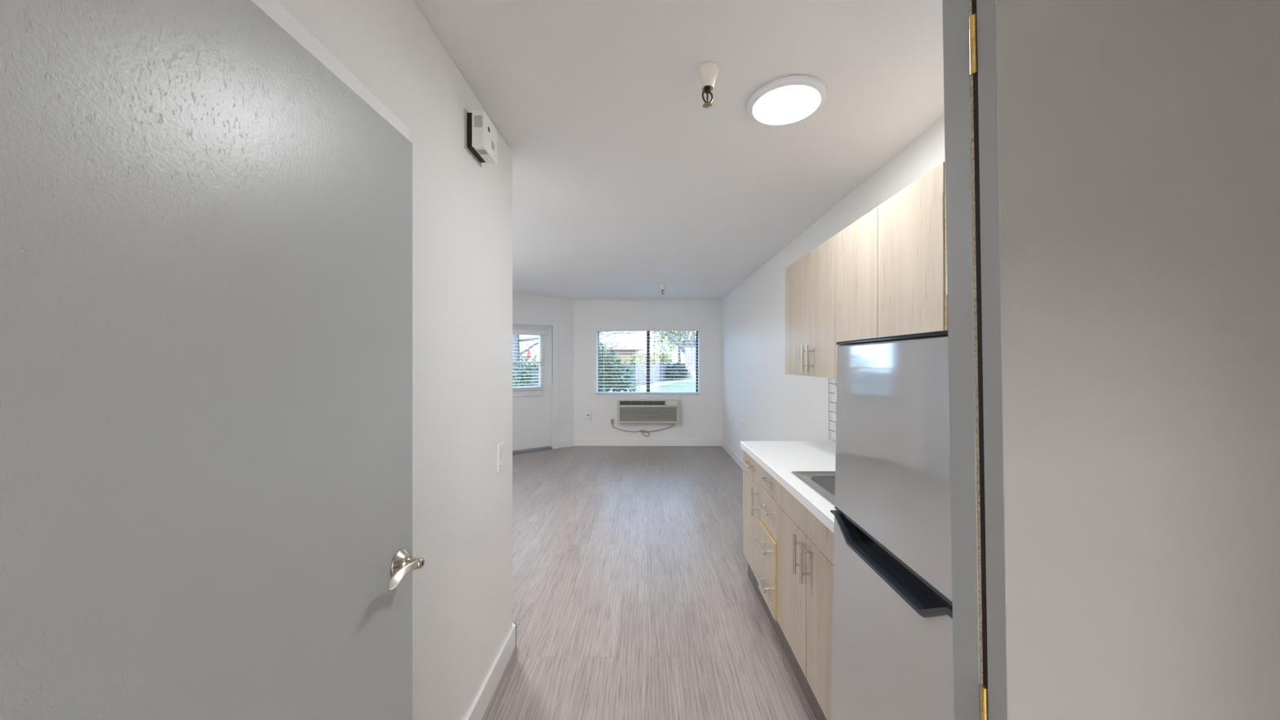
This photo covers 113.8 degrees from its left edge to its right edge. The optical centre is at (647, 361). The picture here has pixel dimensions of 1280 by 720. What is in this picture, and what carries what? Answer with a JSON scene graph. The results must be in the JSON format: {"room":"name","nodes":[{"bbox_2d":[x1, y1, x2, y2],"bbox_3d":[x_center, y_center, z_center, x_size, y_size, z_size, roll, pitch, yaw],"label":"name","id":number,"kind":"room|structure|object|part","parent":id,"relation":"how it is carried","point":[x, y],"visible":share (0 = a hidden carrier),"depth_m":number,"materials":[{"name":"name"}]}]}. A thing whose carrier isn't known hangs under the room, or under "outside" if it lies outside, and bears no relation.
{"room":"studio apartment","nodes":[
{"label":"studio apartment","id":0,"kind":"room"},
{"bbox_2d":[276,0,512,719],"bbox_3d":[-1.627,0.190,0.230,1.925,2.440,3.660,0,0,0],"label":"wall","id":1,"kind":"structure","parent":0,"point":[462,210],"depth_m":1.40,"materials":[{"name":"white paint"}]},
{"bbox_2d":[0,0,424,719],"bbox_3d":[-0.609,0.415,0.631,0.095,1.965,0.912,0,0,2],"label":"door","id":2,"kind":"structure","parent":1,"relation":"in","point":[206,232],"depth_m":0.58,"materials":[{"name":"grey"}]},
{"bbox_3d":[-0.598,0.496,1.027,0.028,0.066,0.066,0,0,0],"label":"lever handle","id":3,"kind":"part","parent":2,"relation":"part of","materials":[{"name":"silver metal"}]},
{"bbox_3d":[-0.569,0.496,0.978,0.034,0.025,0.122,0,0,0],"label":"lever","id":4,"kind":"part","parent":2,"relation":"part of","materials":[{"name":"silver metal"}]},
{"bbox_2d":[251,0,408,139],"bbox_3d":[-0.664,-0.568,0.655,0.001,0.156,1.010,0,0,0],"label":"trim","id":5,"kind":"structure","parent":1,"relation":"attached to","point":[273,9],"depth_m":0.86,"materials":[{"name":"white paint"}]},
{"bbox_2d":[463,108,497,167],"bbox_3d":[-0.632,-0.847,1.587,0.066,0.148,0.154,0,0,0],"label":"smoke detector","id":6,"kind":"object","parent":1,"relation":"attached to","point":[480,140],"visible":1,"depth_m":1.53,"materials":[{"name":"beige plastic"}]},
{"bbox_3d":[-0.663,-0.847,1.587,0.004,0.148,0.154,0,0,0],"label":"mounting plate","id":7,"kind":"part","parent":6,"relation":"part of","materials":[{"name":"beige plastic"}]},
{"bbox_2d":[474,116,482,127],"bbox_3d":[-0.620,-0.878,1.529,0.030,0.042,0.002,0,0,0],"label":"vent","id":8,"kind":"object","parent":6,"relation":"attached to","point":[477,120],"depth_m":1.53,"materials":[{"name":"grey plastic"}]},
{"bbox_2d":[476,149,487,153],"bbox_3d":[-0.620,-0.787,1.568,0.030,0.002,0.034,0,0,0],"label":"vent","id":9,"kind":"object","parent":6,"relation":"attached to","point":[478,151],"depth_m":1.56,"materials":[{"name":"grey plastic"}]},
{"bbox_2d":[464,622,515,719],"bbox_3d":[-1.571,1.355,1.602,1.839,0.110,0.944,0,0,0],"label":"baseboard","id":10,"kind":"structure","parent":1,"relation":"attached to","point":[477,709],"depth_m":1.76,"materials":[{"name":"white wood"}]},
{"bbox_2d":[497,442,504,473],"bbox_3d":[-0.658,0.435,1.885,0.014,0.124,0.074,0,0,0],"label":"light switch","id":11,"kind":"object","parent":1,"relation":"attached to","point":[500,448],"visible":1,"depth_m":1.87,"materials":[{"name":"white plastic"}]},
{"bbox_2d":[512,328,545,391],"bbox_3d":[-1.915,-0.024,6.462,0.690,0.942,0.059,0,0,-38],"label":"door blind","id":12,"kind":"object","parent":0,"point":[518,331],"visible":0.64,"depth_m":6.50,"materials":[{"name":"white plastic"}]},
{"bbox_3d":[-1.919,0.437,6.464,0.645,0.020,0.048,0,0,-38],"label":"rail","id":13,"kind":"part","parent":12,"relation":"part of","materials":[{"name":"white plastic"}]},
{"bbox_2d":[512,293,573,440],"bbox_3d":[-1.950,0.190,6.481,1.722,2.440,0.150,0,0,-38],"label":"wall","id":14,"kind":"structure","parent":0,"point":[524,306],"depth_m":6.83,"materials":[{"name":"white paint"}]},
{"bbox_2d":[512,324,551,454],"bbox_3d":[-1.935,0.419,6.485,0.902,1.981,0.162,0,0,-38],"label":"door","id":15,"kind":"structure","parent":14,"relation":"in","point":[531,408],"depth_m":6.61,"materials":[{"name":"white"}]},
{"bbox_3d":[-1.946,-0.010,6.498,0.645,0.880,0.036,0,0,-38],"label":"glazing frame","id":16,"kind":"part","parent":15,"relation":"part of","materials":[{"name":"white"}]},
{"bbox_3d":[-1.935,0.525,6.485,0.675,0.040,0.027,0,0,-38],"label":"sill","id":17,"kind":"part","parent":15,"relation":"part of","materials":[{"name":"white"}]},
{"bbox_2d":[512,318,559,448],"bbox_3d":[-1.912,0.380,6.456,1.136,2.060,0.097,0,0,-38],"label":"trim","id":18,"kind":"structure","parent":14,"relation":"attached to","point":[553,326],"depth_m":6.72,"materials":[{"name":"white"}]},
{"bbox_2d":[559,439,573,448],"bbox_3d":[-1.853,1.355,6.453,1.602,0.110,0.014,0,0,-38],"label":"baseboard","id":19,"kind":"structure","parent":14,"relation":"attached to","point":[566,443],"depth_m":6.85,"materials":[{"name":"white"}]},
{"bbox_2d":[573,299,722,439],"bbox_3d":[0.001,0.190,7.025,2.489,2.440,0.150,0,0,0],"label":"wall","id":20,"kind":"structure","parent":0,"point":[700,417],"depth_m":6.95,"materials":[{"name":"white paint"}]},
{"bbox_2d":[585,411,591,420],"bbox_3d":[-0.980,0.914,6.939,0.096,0.152,0.021,0,0,0],"label":"plate","id":21,"kind":"object","parent":20,"relation":"attached to","point":[588,414],"visible":1,"depth_m":6.93,"materials":[{"name":"white plastic"}]},
{"bbox_2d":[586,407,591,411],"bbox_3d":[-0.975,0.798,6.948,0.090,0.067,0.004,0,0,0],"label":"blank plate","id":22,"kind":"object","parent":20,"relation":"attached to","point":[588,409],"visible":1,"depth_m":6.95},
{"bbox_2d":[609,417,614,423],"bbox_3d":[-0.585,0.985,6.947,0.070,0.115,0.006,0,0,0],"label":"wall outlet","id":23,"kind":"object","parent":20,"relation":"attached to","point":[611,418],"visible":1,"depth_m":6.94,"materials":[{"name":"white plastic"}]},
{"bbox_2d":[610,399,679,436],"bbox_3d":[-0.043,0.941,6.863,1.121,0.622,0.174,0,0,0],"label":"air conditioner","id":24,"kind":"object","parent":20,"relation":"attached to","point":[628,411],"visible":1,"depth_m":6.78,"materials":[{"name":"beige plastic"}]},
{"bbox_2d":[619,400,665,404],"bbox_3d":[-0.083,0.680,6.791,0.733,0.066,0.018,0,0,0],"label":"vent","id":25,"kind":"object","parent":24,"relation":"attached to","point":[621,402],"depth_m":6.80,"materials":[{"name":"grey plastic"}]},
{"bbox_3d":[-0.057,1.122,6.924,1.067,0.261,0.069,0,0,3],"label":"power cord","id":26,"kind":"part","parent":24,"relation":"part of","materials":[{"name":"beige plastic"}]},
{"bbox_2d":[619,407,676,420],"bbox_3d":[0.012,0.863,6.801,0.926,0.226,0.005,0,0,0],"label":"grille","id":27,"kind":"object","parent":24,"relation":"attached to","point":[625,413],"depth_m":6.79,"materials":[{"name":"grey"}]},
{"bbox_3d":[0.012,0.818,6.835,1.010,0.376,0.110,0,0,0],"label":"panel","id":28,"kind":"part","parent":24,"relation":"part of","materials":[{"name":"beige plastic"}]},
{"bbox_2d":[573,439,721,445],"bbox_3d":[0.011,1.355,6.943,2.469,0.110,0.014,0,0,0],"label":"baseboard","id":29,"kind":"structure","parent":20,"relation":"attached to","point":[576,442],"depth_m":6.94,"materials":[{"name":"white"}]},
{"bbox_2d":[595,329,700,396],"bbox_3d":[0.004,0.026,7.008,1.753,1.115,0.153,0,0,0],"label":"window","id":30,"kind":"structure","parent":20,"relation":"in","point":[597,332],"depth_m":7.03,"materials":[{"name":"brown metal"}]},
{"bbox_2d":[596,329,698,393],"bbox_3d":[0.004,0.005,6.989,1.713,1.062,0.072,0,0,0],"label":"window blind","id":31,"kind":"object","parent":30,"relation":"attached to","point":[603,331],"visible":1,"depth_m":6.97,"materials":[{"name":"white plastic"}]},
{"bbox_3d":[-0.730,0.009,6.995,0.002,1.029,0.050,0,0,0],"label":"ladder cord","id":32,"kind":"part","parent":31,"relation":"part of","materials":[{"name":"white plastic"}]},
{"bbox_3d":[-0.240,0.009,6.995,0.002,1.029,0.050,0,0,0],"label":"ladder cord","id":33,"kind":"part","parent":31,"relation":"part of","materials":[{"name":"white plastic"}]},
{"bbox_3d":[0.004,0.526,6.995,1.709,0.020,0.048,0,0,0],"label":"rail","id":34,"kind":"part","parent":31,"relation":"part of","materials":[{"name":"white plastic"}]},
{"bbox_3d":[0.249,0.009,6.995,0.002,1.029,0.050,0,0,0],"label":"ladder cord","id":35,"kind":"part","parent":31,"relation":"part of","materials":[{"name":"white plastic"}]},
{"bbox_3d":[0.004,0.565,6.991,1.753,0.039,0.118,0,0,0],"label":"sill","id":36,"kind":"part","parent":30,"relation":"part of","materials":[{"name":"white"}]},
{"bbox_2d":[481,445,816,719],"bbox_3d":[-0.095,1.470,1.005,5.390,0.120,12.210,0,0,0],"label":"floor","id":37,"kind":"structure","parent":0,"point":[635,597],"depth_m":2.51,"materials":[{"name":"laminate"}]},
{"bbox_2d":[742,449,766,613],"bbox_3d":[0.916,0.991,2.544,0.652,0.838,0.423,0,0,0],"label":"base cabinet","id":38,"kind":"object","parent":37,"relation":"on","point":[751,482],"visible":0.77,"depth_m":2.53,"materials":[{"name":"brown wood"}]},
{"bbox_3d":[0.610,0.625,2.530,0.040,0.012,0.170,0,0,0],"label":"handle","id":39,"kind":"part","parent":38,"relation":"part of","materials":[{"name":"silver metal"}]},
{"bbox_3d":[0.639,0.641,2.544,0.018,0.134,0.420,0,0,0],"label":"drawer","id":40,"kind":"part","parent":38,"relation":"part of","materials":[{"name":"brown wood"}]},
{"bbox_3d":[0.639,0.986,2.544,0.018,0.548,0.420,0,0,0],"label":"door","id":41,"kind":"part","parent":38,"relation":"part of","materials":[{"name":"brown wood"}]},
{"bbox_3d":[0.610,0.798,2.372,0.040,0.160,0.012,0,0,0],"label":"handle","id":42,"kind":"part","parent":38,"relation":"part of","materials":[{"name":"silver metal"}]},
{"bbox_2d":[755,465,784,651],"bbox_3d":[0.910,0.991,2.180,0.664,0.838,0.303,0,0,0],"label":"base cabinet","id":43,"kind":"object","parent":37,"relation":"on","point":[766,542],"visible":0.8,"depth_m":2.14,"materials":[{"name":"brown wood"}]},
{"bbox_3d":[0.598,0.959,2.160,0.040,0.012,0.165,0,0,0],"label":"handle","id":44,"kind":"part","parent":43,"relation":"part of","materials":[{"name":"silver metal"}]},
{"bbox_3d":[0.599,1.148,2.160,0.040,0.012,0.165,0,0,0],"label":"handle","id":45,"kind":"part","parent":43,"relation":"part of","materials":[{"name":"silver metal"}]},
{"bbox_3d":[0.610,0.764,2.160,0.040,0.012,0.165,0,0,0],"label":"handle","id":46,"kind":"part","parent":43,"relation":"part of","materials":[{"name":"silver metal"}]},
{"bbox_3d":[0.610,0.618,2.160,0.040,0.012,0.165,0,0,0],"label":"handle","id":47,"kind":"part","parent":43,"relation":"part of","materials":[{"name":"silver metal"}]},
{"bbox_3d":[0.628,1.170,2.180,0.018,0.184,0.300,0,0,0],"label":"drawer","id":48,"kind":"part","parent":43,"relation":"part of","materials":[{"name":"brown wood"}]},
{"bbox_3d":[0.627,0.981,2.180,0.018,0.183,0.300,0,0,0],"label":"drawer","id":49,"kind":"part","parent":43,"relation":"part of","materials":[{"name":"brown wood"}]},
{"bbox_3d":[0.639,0.630,2.180,0.018,0.112,0.300,0,0,0],"label":"drawer","id":50,"kind":"part","parent":43,"relation":"part of","materials":[{"name":"brown wood"}]},
{"bbox_3d":[0.639,0.786,2.180,0.018,0.192,0.300,0,0,0],"label":"drawer","id":51,"kind":"part","parent":43,"relation":"part of","materials":[{"name":"brown wood"}]},
{"bbox_2d":[777,481,834,719],"bbox_3d":[0.916,0.991,1.670,0.652,0.838,0.716,0,0,0],"label":"base cabinet","id":52,"kind":"object","parent":37,"relation":"on","point":[805,544],"visible":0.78,"depth_m":1.65,"materials":[{"name":"brown wood"}]},
{"bbox_2d":[740,440,836,533],"bbox_3d":[0.930,0.550,2.044,0.627,0.040,1.464,0,0,0],"label":"countertop","id":53,"kind":"structure","parent":52,"relation":"on","point":[779,459],"depth_m":2.19,"materials":[{"name":"white stone"}]},
{"bbox_2d":[791,471,835,506],"bbox_3d":[0.916,0.620,1.677,0.468,0.191,0.635,0,0,0],"label":"sink","id":54,"kind":"object","parent":53,"relation":"in","point":[823,482],"visible":0.14,"depth_m":1.92,"materials":[{"name":"silver metal"}]},
{"bbox_3d":[0.906,0.623,1.675,0.340,0.184,0.512,0,0,0],"label":"bowl","id":55,"kind":"part","parent":54,"relation":"part of","materials":[{"name":"silver metal"}]},
{"bbox_3d":[0.639,0.978,1.842,0.018,0.564,0.368,0,0,0],"label":"door","id":56,"kind":"part","parent":52,"relation":"part of","materials":[{"name":"brown wood"}]},
{"bbox_3d":[0.610,0.782,1.692,0.040,0.160,0.012,0,0,0],"label":"handle","id":57,"kind":"part","parent":52,"relation":"part of","materials":[{"name":"silver metal"}]},
{"bbox_3d":[0.610,0.782,1.620,0.040,0.160,0.012,0,0,0],"label":"handle","id":58,"kind":"part","parent":52,"relation":"part of","materials":[{"name":"silver metal"}]},
{"bbox_3d":[0.639,0.978,1.484,0.018,0.564,0.340,0,0,0],"label":"door","id":59,"kind":"part","parent":52,"relation":"part of","materials":[{"name":"brown wood"}]},
{"bbox_2d":[830,329,954,719],"bbox_3d":[0.880,0.675,1.003,0.659,1.470,0.598,0,0,0],"label":"refrigerator","id":60,"kind":"object","parent":37,"relation":"on","point":[892,651],"visible":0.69,"depth_m":0.97,"materials":[{"name":"grey metal"}]},
{"bbox_3d":[0.583,0.493,1.002,0.047,0.060,0.593,0,0,2],"label":"handle","id":61,"kind":"part","parent":60,"relation":"part of","materials":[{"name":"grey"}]},
{"bbox_3d":[0.593,0.907,1.002,0.069,0.886,0.597,0,0,2],"label":"fridge door","id":62,"kind":"part","parent":60,"relation":"part of","materials":[{"name":"silver metal"}]},
{"bbox_3d":[0.604,0.202,1.002,0.063,0.503,0.597,0,0,2],"label":"freezer door","id":63,"kind":"part","parent":60,"relation":"part of","materials":[{"name":"silver metal"}]},
{"bbox_3d":[0.601,0.455,1.002,0.053,0.007,0.595,0,0,2],"label":"trim","id":64,"kind":"part","parent":60,"relation":"part of","materials":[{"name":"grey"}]},
{"bbox_2d":[413,0,944,299],"bbox_3d":[-0.095,-1.090,1.075,5.390,0.120,12.350,0,0,0],"label":"ceiling","id":65,"kind":"structure","parent":0,"point":[625,186],"depth_m":1.78,"materials":[{"name":"white paint"}]},
{"bbox_2d":[659,284,665,293],"bbox_3d":[0.205,-0.966,5.620,0.082,0.128,0.082,0,0,0],"label":"sprinkler","id":66,"kind":"object","parent":65,"relation":"attached to","point":[662,286],"visible":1,"depth_m":5.60,"materials":[{"name":"white metal"}]},
{"bbox_2d":[695,62,719,109],"bbox_3d":[0.212,-0.966,1.475,0.082,0.128,0.082,0,0,0],"label":"sprinkler","id":67,"kind":"object","parent":65,"relation":"attached to","point":[707,73],"visible":1,"depth_m":1.46,"materials":[{"name":"white metal"}]},
{"bbox_3d":[0.212,-0.941,1.475,0.043,0.069,0.020,0,0,0],"label":"frame","id":68,"kind":"part","parent":67,"relation":"part of","materials":[{"name":"grey metal"}]},
{"bbox_2d":[746,75,826,125],"bbox_3d":[0.545,-1.014,1.643,0.296,0.032,0.296,0,0,0],"label":"recessed light","id":69,"kind":"object","parent":65,"relation":"in","point":[792,99],"visible":1,"depth_m":1.60,"materials":[{"name":"white plastic"}]},
{"bbox_2d":[752,84,820,124],"bbox_3d":[0.545,-1.002,1.643,0.252,0.008,0.252,0,0,0],"label":"diffuser","id":70,"kind":"object","parent":69,"relation":"attached to","point":[771,104],"depth_m":1.62,"materials":[{"name":"white plastic"}]},
{"bbox_2d":[722,115,945,460],"bbox_3d":[1.305,0.190,3.900,0.120,2.440,6.420,0,0,0],"label":"wall","id":71,"kind":"structure","parent":0,"point":[775,405],"depth_m":3.94,"materials":[{"name":"white paint"}]},
{"bbox_2d":[721,439,743,470],"bbox_3d":[1.238,1.355,4.863,0.014,0.110,4.146,0,0,0],"label":"baseboard","id":72,"kind":"structure","parent":71,"relation":"attached to","point":[739,461],"depth_m":6.03,"materials":[{"name":"white wood"}]},
{"bbox_2d":[742,417,745,427],"bbox_3d":[1.229,0.788,5.340,0.032,0.120,0.075,0,0,0],"label":"wall outlet","id":73,"kind":"object","parent":71,"relation":"attached to","point":[744,419],"visible":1,"depth_m":5.31,"materials":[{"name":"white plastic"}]},
{"bbox_2d":[785,235,835,378],"bbox_3d":[1.056,-0.265,2.391,0.372,0.698,0.737,0,0,0],"label":"upper cabinet","id":74,"kind":"object","parent":71,"relation":"attached to","point":[811,280],"visible":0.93,"depth_m":2.31,"materials":[{"name":"beige wood"}]},
{"bbox_3d":[0.919,-0.265,2.542,0.018,0.697,0.433,0,0,0],"label":"door","id":75,"kind":"part","parent":74,"relation":"part of","materials":[{"name":"brown wood"}]},
{"bbox_3d":[0.890,-0.015,2.357,0.040,0.150,0.012,0,0,0],"label":"handle","id":76,"kind":"part","parent":74,"relation":"part of","materials":[{"name":"silver metal"}]},
{"bbox_3d":[0.890,-0.015,2.289,0.040,0.150,0.012,0,0,0],"label":"handle","id":77,"kind":"part","parent":74,"relation":"part of","materials":[{"name":"silver metal"}]},
{"bbox_3d":[0.919,-0.265,2.172,0.018,0.697,0.297,0,0,0],"label":"door","id":78,"kind":"part","parent":74,"relation":"part of","materials":[{"name":"brown wood"}]},
{"bbox_2d":[828,377,836,441],"bbox_3d":[1.240,0.308,2.077,0.009,0.440,1.530,0,0,0],"label":"backsplash","id":79,"kind":"structure","parent":71,"relation":"attached to","point":[832,382],"depth_m":2.79,"materials":[{"name":"tile"}]},
{"bbox_3d":[1.240,0.308,2.840,0.009,0.440,0.004,0,0,0],"label":"edge trim","id":80,"kind":"part","parent":79,"relation":"part of","materials":[{"name":"grey tile"}]},
{"bbox_2d":[835,160,947,378],"bbox_3d":[1.056,-0.265,1.643,0.372,0.698,0.758,0,0,0],"label":"upper cabinet","id":81,"kind":"object","parent":71,"relation":"attached to","point":[891,261],"visible":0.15,"depth_m":1.52,"materials":[{"name":"brown wood"}]},
{"bbox_3d":[0.919,-0.265,1.837,0.018,0.697,0.367,0,0,0],"label":"door","id":82,"kind":"part","parent":81,"relation":"part of","materials":[{"name":"brown wood"}]},
{"bbox_3d":[0.919,-0.265,1.466,0.018,0.697,0.365,0,0,0],"label":"door","id":83,"kind":"part","parent":81,"relation":"part of","materials":[{"name":"brown wood"}]},
{"bbox_3d":[1.077,-0.408,1.268,0.330,0.411,0.009,0,0,0],"label":"filler panel","id":84,"kind":"part","parent":81,"relation":"part of","materials":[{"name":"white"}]},
{"label":"outside","id":85,"kind":"structure","parent":0,"visible":0},
{"bbox_2d":[520,378,696,391],"bbox_3d":[-3.000,1.183,23.800,46.000,0.646,33.000,0,0,0],"label":"lawn","id":86,"kind":"structure","parent":85,"point":[669,380],"depth_m":17.05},
{"bbox_2d":[512,360,539,386],"bbox_3d":[-3.366,0.644,11.572,0.963,1.442,0.867,0,0,0],"label":"leafy bush","id":87,"kind":"object","parent":86,"relation":"on","point":[524,365],"visible":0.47,"depth_m":11.47,"materials":[{"name":"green plant"}]},
{"bbox_2d":[520,342,539,373],"bbox_3d":[-6.577,0.085,20.250,4.363,2.216,2.528,0,0,0],"label":"tree","id":88,"kind":"object","parent":86,"relation":"on","point":[522,357],"visible":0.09,"depth_m":19.92,"materials":[{"name":"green plant"}]},
{"bbox_2d":[512,331,645,386],"bbox_3d":[-1.931,-1.695,14.161,6.486,5.910,4.365,0,0,-20],"label":"bare tree","id":89,"kind":"object","parent":86,"relation":"on","point":[515,337],"visible":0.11,"depth_m":13.91,"materials":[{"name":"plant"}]},
{"bbox_2d":[520,363,685,387],"bbox_3d":[-3.628,0.684,17.156,22.590,1.235,2.712,0,0,-31],"label":"fence","id":90,"kind":"object","parent":86,"relation":"on","point":[655,371],"visible":0.11,"depth_m":17.99,"materials":[{"name":"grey wood"}]},
{"bbox_2d":[599,340,641,391],"bbox_3d":[-0.984,0.547,9.496,1.767,2.089,1.438,0,0,0],"label":"leafy bush","id":91,"kind":"object","parent":86,"relation":"on","point":[617,371],"visible":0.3,"depth_m":9.34,"materials":[{"name":"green plant"}]},
{"bbox_2d":[599,345,644,364],"bbox_3d":[-4.800,-0.265,41.000,9.000,2.550,7.000,0,0,0],"label":"house","id":92,"kind":"structure","parent":86,"relation":"on","point":[640,348],"depth_m":38.00,"materials":[{"name":"brick"}]},
{"bbox_2d":[599,331,660,366],"bbox_3d":[-0.525,-0.595,15.203,2.476,3.593,2.187,0,0,-41],"label":"bare tree","id":93,"kind":"object","parent":86,"relation":"on","point":[623,347],"visible":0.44,"depth_m":15.21,"materials":[{"name":"grey plant"}]},
{"bbox_2d":[623,351,661,364],"bbox_3d":[-0.292,0.188,22.955,2.145,1.550,1.314,0,0,0],"label":"tree","id":94,"kind":"object","parent":86,"relation":"on","point":[642,357],"visible":0.56,"depth_m":22.82,"materials":[{"name":"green plant"}]},
{"bbox_2d":[608,378,696,391],"bbox_3d":[-0.681,1.095,16.746,14.473,0.472,2.188,0,0,-42],"label":"garden path","id":95,"kind":"structure","parent":86,"relation":"on","point":[695,380],"depth_m":18.24,"materials":[{"name":"concrete"}]},
{"bbox_2d":[645,350,672,364],"bbox_3d":[0.692,0.100,25.585,1.824,1.663,1.554,0,0,0],"label":"tree","id":96,"kind":"object","parent":86,"relation":"on","point":[665,357],"visible":0.34,"depth_m":25.35,"materials":[{"name":"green plant"}]},
{"bbox_2d":[649,331,696,363],"bbox_3d":[1.994,-1.436,28.007,4.344,4.704,3.302,0,0,-25],"label":"tree","id":97,"kind":"object","parent":86,"relation":"on","point":[676,335],"visible":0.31,"depth_m":27.56,"materials":[{"name":"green plant"}]},
{"bbox_2d":[665,361,688,380],"bbox_3d":[1.402,0.503,20.592,1.285,1.065,1.064,0,0,0],"label":"shrub","id":98,"kind":"object","parent":86,"relation":"on","point":[670,374],"visible":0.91,"depth_m":20.45,"materials":[{"name":"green plant"}]},
{"bbox_2d":[666,331,696,377],"bbox_3d":[2.050,-2.213,21.378,3.074,6.387,1.914,0,0,-26],"label":"forked tree","id":99,"kind":"object","parent":86,"relation":"on","point":[689,351],"visible":0.19,"depth_m":21.07,"materials":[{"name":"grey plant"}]},
{"bbox_3d":[1.518,0.190,0.667,1.965,2.440,0.045,0,0,0],"label":"wall partition","id":100,"kind":"structure","parent":0,"visible":0},
{"bbox_2d":[942,0,980,719],"bbox_3d":[0.508,0.190,0.640,0.090,2.440,0.054,0,0,0],"label":"trim","id":101,"kind":"structure","parent":100,"relation":"attached to","point":[956,46],"depth_m":0.64,"materials":[{"name":"grey paint"}]},
{"bbox_2d":[968,0,1279,719],"bbox_3d":[0.865,0.389,0.587,0.797,2.018,0.043,0,0,0],"label":"door","id":102,"kind":"structure","parent":100,"relation":"in","point":[1129,150],"depth_m":0.56,"materials":[{"name":"grey paint"}]},
{"bbox_3d":[0.525,0.190,-0.500,0.110,2.440,2.200,0,0,0],"label":"wall","id":103,"kind":"structure","parent":0,"visible":0},
{"bbox_2d":[968,0,982,687],"bbox_3d":[0.506,0.190,0.610,0.085,2.440,0.005,0,0,0],"label":"trim","id":104,"kind":"structure","parent":103,"relation":"attached to","point":[970,1],"depth_m":0.61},
{"bbox_2d":[971,0,987,688],"bbox_3d":[0.508,0.190,0.604,0.090,2.440,0.008,0,0,0],"label":"trim","id":105,"kind":"structure","parent":103,"relation":"attached to","point":[973,2],"depth_m":0.60,"materials":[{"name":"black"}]},
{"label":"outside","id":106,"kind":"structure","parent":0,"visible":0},
{"bbox_3d":[-2.470,-1.205,8.628,2.150,0.130,3.487,0,0,0],"label":"beam","id":107,"kind":"structure","parent":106,"visible":0},
{"bbox_2d":[525,336,531,358],"bbox_3d":[-2.820,-0.609,9.900,0.150,1.067,0.150,0,0,0],"label":"bird feeder","id":108,"kind":"object","parent":107,"relation":"hanging from","point":[528,350],"visible":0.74,"depth_m":9.88,"materials":[{"name":"red plastic"}]}
]}

